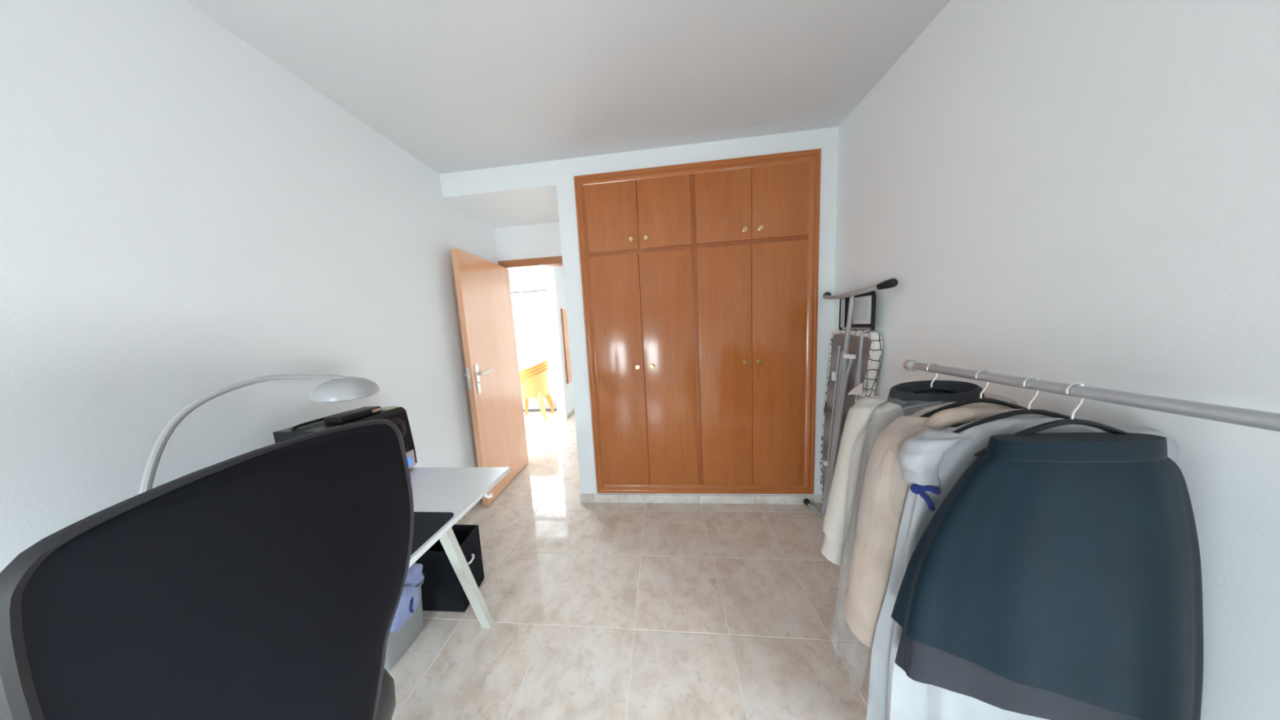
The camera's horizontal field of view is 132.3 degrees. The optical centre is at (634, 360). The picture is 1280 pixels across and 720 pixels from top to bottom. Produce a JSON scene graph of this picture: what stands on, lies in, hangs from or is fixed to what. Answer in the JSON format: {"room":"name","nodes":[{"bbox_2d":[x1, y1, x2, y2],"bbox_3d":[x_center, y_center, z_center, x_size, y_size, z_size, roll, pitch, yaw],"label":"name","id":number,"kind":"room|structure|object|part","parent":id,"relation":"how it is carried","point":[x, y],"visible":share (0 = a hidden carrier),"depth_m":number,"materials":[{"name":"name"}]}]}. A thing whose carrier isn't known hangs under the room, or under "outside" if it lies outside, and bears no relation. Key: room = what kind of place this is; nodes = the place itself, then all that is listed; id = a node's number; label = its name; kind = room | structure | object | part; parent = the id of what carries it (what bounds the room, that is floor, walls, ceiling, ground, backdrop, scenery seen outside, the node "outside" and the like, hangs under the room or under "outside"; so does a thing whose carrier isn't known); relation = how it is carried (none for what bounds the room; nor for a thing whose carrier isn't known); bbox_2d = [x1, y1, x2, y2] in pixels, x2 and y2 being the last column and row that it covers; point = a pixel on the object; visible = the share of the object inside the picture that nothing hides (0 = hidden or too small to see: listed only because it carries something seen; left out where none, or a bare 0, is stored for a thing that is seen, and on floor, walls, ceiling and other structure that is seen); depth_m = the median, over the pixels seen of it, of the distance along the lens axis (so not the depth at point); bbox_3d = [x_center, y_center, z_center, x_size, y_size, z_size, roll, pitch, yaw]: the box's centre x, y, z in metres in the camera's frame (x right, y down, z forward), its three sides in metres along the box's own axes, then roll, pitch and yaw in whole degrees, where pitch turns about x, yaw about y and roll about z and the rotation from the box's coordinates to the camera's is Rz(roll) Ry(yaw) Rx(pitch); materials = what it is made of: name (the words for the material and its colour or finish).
{"room":"home office","nodes":[
{"label":"home office","id":0,"kind":"room"},
{"bbox_2d":[0,0,498,572],"bbox_3d":[-1.516,0.086,0.713,0.100,2.500,4.250,-2,7,6],"label":"wall","id":1,"kind":"structure","parent":0,"point":[185,217],"depth_m":0.92,"materials":[{"name":"white paint"}]},
{"bbox_2d":[455,498,482,524],"bbox_3d":[-1.395,1.292,0.833,0.011,0.066,4.178,-2,7,6],"label":"baseboard","id":2,"kind":"structure","parent":1,"relation":"attached to","point":[481,500],"depth_m":2.16,"materials":[{"name":"tile"}]},
{"bbox_2d":[450,248,528,506],"bbox_3d":[-1.187,0.133,2.463,0.157,1.948,0.747,-2,7,6],"label":"door","id":3,"kind":"structure","parent":1,"relation":"in","point":[482,286],"depth_m":2.35,"materials":[{"name":"brown wood"}]},
{"bbox_3d":[-1.230,0.135,2.100,0.024,0.160,0.004,-2,7,6],"label":"lock plate","id":4,"kind":"part","parent":3,"relation":"part of","materials":[{"name":"silver metal"}]},
{"bbox_3d":[-1.192,0.140,2.152,0.009,0.232,0.036,-2,7,6],"label":"handle plate","id":5,"kind":"part","parent":3,"relation":"part of","materials":[{"name":"silver metal"}]},
{"bbox_3d":[-1.162,0.094,2.205,0.050,0.024,0.137,-2,7,6],"label":"lever","id":6,"kind":"part","parent":3,"relation":"part of","materials":[{"name":"silver metal"}]},
{"bbox_2d":[544,266,573,419],"bbox_3d":[-1.105,-0.421,4.851,0.138,2.500,1.370,-2,7,6],"label":"pier","id":7,"kind":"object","parent":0,"point":[554,279],"visible":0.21,"depth_m":4.22,"materials":[{"name":"white paint"}]},
{"bbox_2d":[560,308,572,383],"bbox_3d":[-1.034,-0.254,4.665,0.024,1.155,0.685,-2,7,6],"label":"wall panel","id":8,"kind":"object","parent":7,"relation":"attached to","point":[563,312],"visible":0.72,"depth_m":4.39,"materials":[{"name":"brown wood"}]},
{"bbox_2d":[566,408,574,419],"bbox_3d":[-0.965,0.783,4.980,0.011,0.066,1.338,-2,7,6],"label":"baseboard","id":9,"kind":"structure","parent":7,"relation":"attached to","point":[572,411],"depth_m":4.48,"materials":[{"name":"tile"}]},
{"bbox_2d":[185,0,951,275],"bbox_3d":[-1.159,-1.389,1.864,5.100,0.120,7.250,-2,7,6],"label":"ceiling","id":10,"kind":"structure","parent":0,"point":[457,86],"depth_m":1.25,"materials":[{"name":"white paint"}]},
{"bbox_2d":[388,410,871,719],"bbox_3d":[-1.017,1.209,2.168,5.100,0.120,7.250,-2,7,6],"label":"floor","id":11,"kind":"structure","parent":0,"point":[645,611],"depth_m":1.30,"materials":[{"name":"beige tile"}]},
{"bbox_2d":[0,418,413,719],"bbox_3d":[-0.828,0.731,0.577,0.626,1.175,0.583,-2,7,6],"label":"office chair","id":12,"kind":"object","parent":11,"relation":"on","point":[266,583],"visible":1,"depth_m":0.39,"materials":[{"name":"black fabric"}]},
{"bbox_3d":[-0.815,0.869,0.573,0.504,0.073,0.409,-2,7,6],"label":"seat","id":13,"kind":"part","parent":12,"relation":"part of","materials":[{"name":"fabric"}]},
{"bbox_2d":[383,579,423,671],"bbox_3d":[-1.114,1.145,1.227,0.287,0.234,0.231,-2,7,6],"label":"tub","id":14,"kind":"object","parent":11,"relation":"on","point":[398,642],"visible":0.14,"depth_m":1.21,"materials":[{"name":"grey plastic"}]},
{"bbox_2d":[390,561,424,632],"bbox_3d":[-1.080,1.078,1.242,0.316,0.346,0.234,-1,7,16],"label":"laundry bag","id":15,"kind":"object","parent":14,"relation":"in","point":[409,602],"visible":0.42,"depth_m":1.19,"materials":[{"name":"blue fabric"}]},
{"bbox_2d":[415,524,484,612],"bbox_3d":[-0.953,1.063,1.462,0.278,0.323,0.192,-2,7,6],"label":"storage bin","id":16,"kind":"object","parent":11,"relation":"on","point":[442,589],"visible":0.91,"depth_m":1.38,"materials":[{"name":"black fabric"}]},
{"bbox_3d":[-0.828,1.009,1.438,0.021,0.026,0.046,-2,7,6],"label":"handle","id":17,"kind":"part","parent":16,"relation":"part of","materials":[{"name":"white plastic"}]},
{"bbox_2d":[408,466,510,628],"bbox_3d":[-1.015,0.956,0.628,0.827,0.741,1.488,-2,7,6],"label":"desk","id":18,"kind":"object","parent":11,"relation":"on","point":[455,491],"visible":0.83,"depth_m":1.13,"materials":[{"name":"white laminate"}]},
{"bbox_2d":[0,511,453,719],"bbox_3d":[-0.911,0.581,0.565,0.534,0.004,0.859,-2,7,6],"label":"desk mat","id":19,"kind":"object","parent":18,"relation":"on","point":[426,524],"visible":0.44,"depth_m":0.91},
{"bbox_2d":[137,373,379,494],"bbox_3d":[-1.220,0.304,0.941,0.192,0.499,0.619,0,8,28],"label":"desk lamp","id":20,"kind":"object","parent":18,"relation":"on","point":[340,388],"visible":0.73,"depth_m":0.98,"materials":[{"name":"grey"}]},
{"bbox_3d":[-1.130,0.105,1.107,0.192,0.081,0.192,-2,7,6],"label":"lamp shade","id":21,"kind":"part","parent":20,"relation":"part of","materials":[{"name":"grey plastic"}]},
{"bbox_2d":[272,406,417,468],"bbox_3d":[-1.146,0.370,1.164,0.248,0.309,0.304,-2,7,6],"label":"speaker","id":22,"kind":"object","parent":18,"relation":"on","point":[398,415],"visible":0.27,"depth_m":1.18},
{"bbox_3d":[-1.225,0.233,1.130,0.012,0.020,0.228,-2,7,6],"label":"handle","id":23,"kind":"part","parent":22,"relation":"part of","materials":[{"name":"black plastic"}]},
{"bbox_2d":[324,406,381,423],"bbox_3d":[-1.137,0.218,1.150,0.083,0.024,0.155,-2,7,6],"label":"glasses case","id":24,"kind":"object","parent":22,"relation":"on","point":[348,415],"visible":1,"depth_m":1.12,"materials":[{"name":"black plastic"}]},
{"bbox_2d":[381,405,398,410],"bbox_3d":[-1.108,0.212,1.261,0.072,0.007,0.052,-2,7,6],"label":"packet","id":25,"kind":"object","parent":22,"relation":"on","point":[385,408],"visible":0.77,"depth_m":1.26,"materials":[{"name":"green plastic"}]},
{"bbox_3d":[-1.025,0.390,1.263,0.029,0.024,0.020,-2,7,6],"label":"knob","id":26,"kind":"part","parent":22,"relation":"part of","materials":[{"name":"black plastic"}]},
{"bbox_3d":[-1.027,0.461,1.172,0.008,0.077,0.262,-2,7,6],"label":"panel","id":27,"kind":"part","parent":22,"relation":"part of","materials":[{"name":"silver metal"}]},
{"bbox_3d":[-0.701,0.895,1.173,0.044,0.700,0.229,-3,7,2],"label":"leg","id":28,"kind":"part","parent":18,"relation":"part of","materials":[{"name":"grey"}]},
{"bbox_2d":[520,368,554,422],"bbox_3d":[-1.564,0.520,4.422,0.563,0.784,0.594,-3,7,-1],"label":"plastic chair","id":29,"kind":"object","parent":11,"relation":"on","point":[531,387],"visible":0.81,"depth_m":4.21,"materials":[{"name":"yellow plastic"}]},
{"bbox_3d":[-1.755,0.690,4.623,0.148,0.420,0.082,3,9,44],"label":"leg","id":30,"kind":"part","parent":29,"relation":"part of","materials":[{"name":"yellow plastic"}]},
{"bbox_2d":[520,364,554,418],"bbox_3d":[-1.567,0.470,4.416,0.563,0.784,0.594,-3,7,-1],"label":"plastic chair","id":31,"kind":"object","parent":29,"relation":"on","point":[544,369],"visible":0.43,"depth_m":4.19,"materials":[{"name":"yellow"}]},
{"bbox_2d":[520,361,554,415],"bbox_3d":[-1.569,0.420,4.411,0.563,0.784,0.594,-3,7,-1],"label":"plastic chair","id":32,"kind":"object","parent":31,"relation":"on","point":[533,371],"visible":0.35,"depth_m":4.18,"materials":[{"name":"yellow plastic"}]},
{"bbox_2d":[519,358,553,412],"bbox_3d":[-1.572,0.371,4.405,0.563,0.784,0.594,-3,7,-1],"label":"plastic chair","id":33,"kind":"object","parent":32,"relation":"on","point":[523,370],"visible":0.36,"depth_m":4.23,"materials":[{"name":"yellow plastic"}]},
{"bbox_3d":[-1.407,0.565,4.239,0.166,0.420,0.082,3,9,44],"label":"leg","id":34,"kind":"part","parent":33,"relation":"part of","materials":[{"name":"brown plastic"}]},
{"bbox_3d":[-1.405,0.614,4.245,0.166,0.420,0.082,3,9,44],"label":"leg","id":35,"kind":"part","parent":32,"relation":"part of","materials":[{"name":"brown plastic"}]},
{"bbox_3d":[-1.402,0.664,4.251,0.166,0.420,0.082,3,9,44],"label":"leg","id":36,"kind":"part","parent":31,"relation":"part of","materials":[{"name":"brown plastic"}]},
{"bbox_3d":[-1.399,0.714,4.256,0.166,0.420,0.082,3,9,44],"label":"leg","id":37,"kind":"part","parent":29,"relation":"part of","materials":[{"name":"yellow plastic"}]},
{"bbox_3d":[-1.409,0.670,4.636,0.082,0.420,0.166,3,9,44],"label":"leg","id":38,"kind":"part","parent":29,"relation":"part of","materials":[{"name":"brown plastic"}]},
{"bbox_2d":[803,278,897,542],"bbox_3d":[1.275,0.319,1.683,0.164,1.492,0.552,-4,7,-4],"label":"ironing board","id":39,"kind":"object","parent":11,"relation":"on","point":[855,356],"visible":0.8,"depth_m":1.64,"materials":[{"name":"metal"}]},
{"bbox_3d":[1.254,0.393,1.794,0.017,0.981,0.092,-4,7,-10],"label":"rail","id":40,"kind":"part","parent":39,"relation":"part of","materials":[{"name":"grey metal"}]},
{"bbox_3d":[1.256,0.440,1.778,0.017,1.011,0.100,-4,7,-10],"label":"leg","id":41,"kind":"part","parent":39,"relation":"part of","materials":[{"name":"grey metal"}]},
{"bbox_3d":[1.238,0.472,1.732,0.020,1.002,0.119,-4,7,-8],"label":"leg","id":42,"kind":"part","parent":39,"relation":"part of","materials":[{"name":"grey metal"}]},
{"bbox_3d":[1.235,0.335,1.729,0.052,1.426,0.197,-2,7,6],"label":"leg","id":43,"kind":"part","parent":39,"relation":"part of","materials":[{"name":"grey metal"}]},
{"bbox_3d":[1.230,0.474,1.711,0.024,1.003,0.182,-3,7,-2],"label":"leg","id":44,"kind":"part","parent":39,"relation":"part of","materials":[{"name":"grey metal"}]},
{"bbox_3d":[1.251,-0.287,1.704,0.009,0.170,0.009,0,8,28],"label":"rest rod","id":45,"kind":"part","parent":39,"relation":"part of","materials":[{"name":"grey metal"}]},
{"bbox_3d":[1.249,-0.285,1.684,0.009,0.170,0.009,0,8,28],"label":"rest rod","id":46,"kind":"part","parent":39,"relation":"part of","materials":[{"name":"grey metal"}]},
{"bbox_3d":[1.288,0.426,1.731,0.055,1.215,0.402,-2,7,6],"label":"panel","id":47,"kind":"part","parent":39,"relation":"part of","materials":[{"name":"metal"}]},
{"bbox_3d":[1.254,-0.281,1.598,0.017,0.213,0.288,-2,7,6],"label":"iron rest frame","id":48,"kind":"part","parent":39,"relation":"part of","materials":[{"name":"black plastic"}]},
{"bbox_3d":[1.222,0.066,1.545,0.012,0.252,0.047,-3,7,1],"label":"rail","id":49,"kind":"part","parent":39,"relation":"part of","materials":[{"name":"grey metal"}]},
{"bbox_3d":[1.224,0.118,1.548,0.016,0.546,0.046,-4,7,-7],"label":"rail","id":50,"kind":"part","parent":39,"relation":"part of","materials":[{"name":"grey metal"}]},
{"bbox_3d":[1.248,-0.276,1.548,0.010,0.148,0.136,-2,7,6],"label":"rest plate","id":51,"kind":"part","parent":39,"relation":"part of","materials":[{"name":"grey metal"}]},
{"bbox_2d":[902,359,1279,431],"bbox_3d":[0.894,0.647,0.468,0.496,1.170,1.083,-5,7,-15],"label":"clothes rack","id":52,"kind":"object","parent":11,"relation":"on","point":[1262,420],"visible":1,"depth_m":0.50,"materials":[{"name":"grey metal"}]},
{"bbox_2d":[884,362,959,402],"bbox_3d":[0.940,0.087,0.894,0.386,0.163,0.012,-2,7,6],"label":"clothes hanger","id":53,"kind":"object","parent":52,"relation":"hanging from","point":[928,388],"visible":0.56,"depth_m":0.89,"materials":[{"name":"black plastic"}]},
{"bbox_2d":[919,369,1026,417],"bbox_3d":[0.927,0.104,0.756,0.386,0.163,0.012,-2,7,6],"label":"clothes hanger","id":54,"kind":"object","parent":52,"relation":"hanging from","point":[980,399],"visible":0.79,"depth_m":0.75,"materials":[{"name":"black plastic"}]},
{"bbox_2d":[951,376,1107,433],"bbox_3d":[0.917,0.117,0.657,0.386,0.163,0.012,-2,7,6],"label":"clothes hanger","id":55,"kind":"object","parent":52,"relation":"hanging from","point":[1028,411],"visible":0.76,"depth_m":0.66,"materials":[{"name":"black plastic"}]},
{"bbox_2d":[973,382,1129,457],"bbox_3d":[0.910,0.125,0.588,0.347,0.163,0.012,-2,7,6],"label":"clothes hanger","id":56,"kind":"object","parent":52,"relation":"hanging from","point":[1041,427],"visible":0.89,"depth_m":0.58,"materials":[{"name":"black plastic"}]},
{"bbox_2d":[891,432,1203,719],"bbox_3d":[0.916,0.513,0.618,0.612,0.718,0.092,-2,7,6],"label":"skirt","id":57,"kind":"object","parent":56,"relation":"hanging from","point":[1059,576],"visible":1,"depth_m":0.59,"materials":[{"name":"teal fabric"}]},
{"bbox_3d":[0.937,0.609,0.846,0.624,0.985,0.231,-2,7,6],"label":"bag","id":58,"kind":"object","parent":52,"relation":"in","visible":0},
{"bbox_2d":[866,413,1178,719],"bbox_3d":[0.944,0.608,0.713,0.609,0.958,0.128,-2,7,6],"label":"dress","id":59,"kind":"object","parent":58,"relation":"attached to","point":[931,461],"visible":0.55,"depth_m":0.70,"materials":[{"name":"grey fabric"}]},
{"bbox_2d":[844,401,1035,648],"bbox_3d":[0.931,0.482,0.807,0.600,0.748,0.149,-2,7,6],"label":"coat","id":60,"kind":"object","parent":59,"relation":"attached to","point":[885,491],"visible":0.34,"depth_m":0.78,"materials":[{"name":"beige fabric"}]},
{"bbox_2d":[821,380,1019,569],"bbox_3d":[0.943,0.405,0.923,0.600,0.672,0.156,-2,7,6],"label":"jacket","id":61,"kind":"object","parent":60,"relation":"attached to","point":[867,417],"visible":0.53,"depth_m":0.92,"materials":[{"name":"beige fabric"}]},
{"bbox_2d":[924,407,1035,430],"bbox_3d":[0.919,0.164,0.726,0.307,0.097,0.054,-2,7,6],"label":"hood","id":62,"kind":"object","parent":60,"relation":"attached to","point":[956,417],"depth_m":0.72,"materials":[{"name":"beige fabric"}]},
{"bbox_2d":[439,126,838,502],"bbox_3d":[0.035,-0.190,2.350,2.673,2.500,0.650,-2,7,6],"label":"wall","id":63,"kind":"structure","parent":0,"point":[542,192],"depth_m":1.97,"materials":[{"name":"white paint"}]},
{"bbox_2d":[494,222,561,261],"bbox_3d":[-1.009,-0.190,2.831,5.100,2.500,0.100,-2,7,6],"label":"wall","id":64,"kind":"structure","parent":63,"relation":"in","point":[540,240],"depth_m":2.67,"materials":[{"name":"white paint"}]},
{"bbox_2d":[497,256,562,270],"bbox_3d":[-0.823,0.033,2.832,0.847,2.036,0.115,-2,7,6],"label":"door frame","id":65,"kind":"structure","parent":63,"relation":"attached to","point":[553,261],"depth_m":2.68,"materials":[{"name":"brown wood"}]},
{"bbox_2d":[573,148,821,494],"bbox_3d":[0.465,-0.182,2.253,1.580,2.291,0.620,-2,7,6],"label":"wardrobe","id":66,"kind":"object","parent":63,"relation":"on","point":[700,281],"visible":1,"depth_m":1.96,"materials":[{"name":"brown wood"}]},
{"bbox_3d":[-0.310,-0.117,2.058,0.079,2.291,0.040,-5,7,-19],"label":"casing","id":67,"kind":"part","parent":66,"relation":"part of","materials":[{"name":"brown wood"}]},
{"bbox_3d":[-0.153,-0.981,1.940,0.352,0.440,0.020,-2,7,6],"label":"door","id":68,"kind":"part","parent":66,"relation":"part of","materials":[{"name":"brown wood"}]},
{"bbox_3d":[-0.098,0.106,2.068,0.344,1.692,0.020,-2,7,6],"label":"door","id":69,"kind":"part","parent":66,"relation":"part of","materials":[{"name":"brown wood"}]},
{"bbox_3d":[0.030,-0.759,1.976,0.720,0.040,0.053,-2,7,6],"label":"rail","id":70,"kind":"part","parent":66,"relation":"part of","materials":[{"name":"brown wood"}]},
{"bbox_3d":[0.079,-0.830,1.912,0.030,0.031,0.029,-2,7,6],"label":"knob","id":71,"kind":"part","parent":66,"relation":"part of","materials":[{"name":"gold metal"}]},
{"bbox_3d":[0.200,-0.996,1.904,0.353,0.440,0.020,-2,7,6],"label":"door","id":72,"kind":"part","parent":66,"relation":"part of","materials":[{"name":"brown wood"}]},
{"bbox_3d":[0.256,0.091,2.032,0.362,1.692,0.020,-2,7,6],"label":"door","id":73,"kind":"part","parent":66,"relation":"part of","materials":[{"name":"brown wood"}]},
{"bbox_3d":[0.379,-1.254,1.859,1.580,0.064,0.056,-2,7,6],"label":"casing","id":74,"kind":"part","parent":66,"relation":"part of","materials":[{"name":"brown wood"}]},
{"bbox_3d":[0.500,0.954,2.117,1.580,0.064,0.056,-2,7,6],"label":"casing","id":75,"kind":"part","parent":66,"relation":"part of","materials":[{"name":"brown wood"}]},
{"bbox_3d":[0.586,-1.013,1.865,0.358,0.440,0.020,-2,7,6],"label":"door","id":76,"kind":"part","parent":66,"relation":"part of","materials":[{"name":"brown wood"}]},
{"bbox_3d":[0.644,0.074,1.992,0.354,1.692,0.020,-2,7,6],"label":"door","id":77,"kind":"part","parent":66,"relation":"part of","materials":[{"name":"brown wood"}]},
{"bbox_3d":[0.724,-0.858,1.846,0.030,0.031,0.029,-2,7,6],"label":"knob","id":78,"kind":"part","parent":66,"relation":"part of","materials":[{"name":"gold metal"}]},
{"bbox_3d":[0.785,-0.792,1.898,0.720,0.040,0.053,-2,7,6],"label":"rail","id":79,"kind":"part","parent":66,"relation":"part of","materials":[{"name":"brown wood"}]},
{"bbox_3d":[0.822,-0.862,1.836,0.030,0.031,0.029,-2,7,6],"label":"knob","id":80,"kind":"part","parent":66,"relation":"part of","materials":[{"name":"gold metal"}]},
{"bbox_3d":[0.998,0.059,1.956,0.352,1.692,0.020,-2,7,6],"label":"door","id":81,"kind":"part","parent":66,"relation":"part of","materials":[{"name":"brown wood"}]},
{"bbox_3d":[0.940,-1.028,1.829,0.349,0.440,0.020,-2,7,6],"label":"door","id":82,"kind":"part","parent":66,"relation":"part of","materials":[{"name":"brown wood"}]},
{"bbox_3d":[1.188,-0.181,1.905,0.079,2.291,0.040,1,8,31],"label":"casing","id":83,"kind":"part","parent":66,"relation":"part of","materials":[{"name":"brown wood"}]},
{"bbox_2d":[579,493,822,504],"bbox_3d":[0.486,1.038,2.122,1.832,0.066,0.011,-2,7,6],"label":"baseboard","id":84,"kind":"structure","parent":63,"relation":"attached to","point":[588,498],"depth_m":2.11,"materials":[{"name":"tile"}]},
{"bbox_2d":[832,0,1279,719],"bbox_3d":[1.241,-0.032,0.430,0.100,2.500,4.250,-2,7,6],"label":"wall","id":85,"kind":"structure","parent":0,"point":[1086,193],"depth_m":0.72,"materials":[{"name":"white paint"}]},
{"bbox_3d":[-2.276,-0.353,4.817,2.190,2.500,0.120,-2,7,6],"label":"wall","id":86,"kind":"structure","parent":0,"visible":0},
{"bbox_2d":[508,266,556,411],"bbox_3d":[-2.200,-0.315,4.806,2.040,2.420,0.095,-2,7,6],"label":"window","id":87,"kind":"structure","parent":86,"relation":"in","point":[533,406],"depth_m":4.83,"materials":[{"name":"white"}]},
{"bbox_3d":[-1.665,0.654,4.868,0.890,0.365,0.025,-2,7,6],"label":"panel","id":88,"kind":"part","parent":87,"relation":"part of","materials":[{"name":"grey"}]}
]}

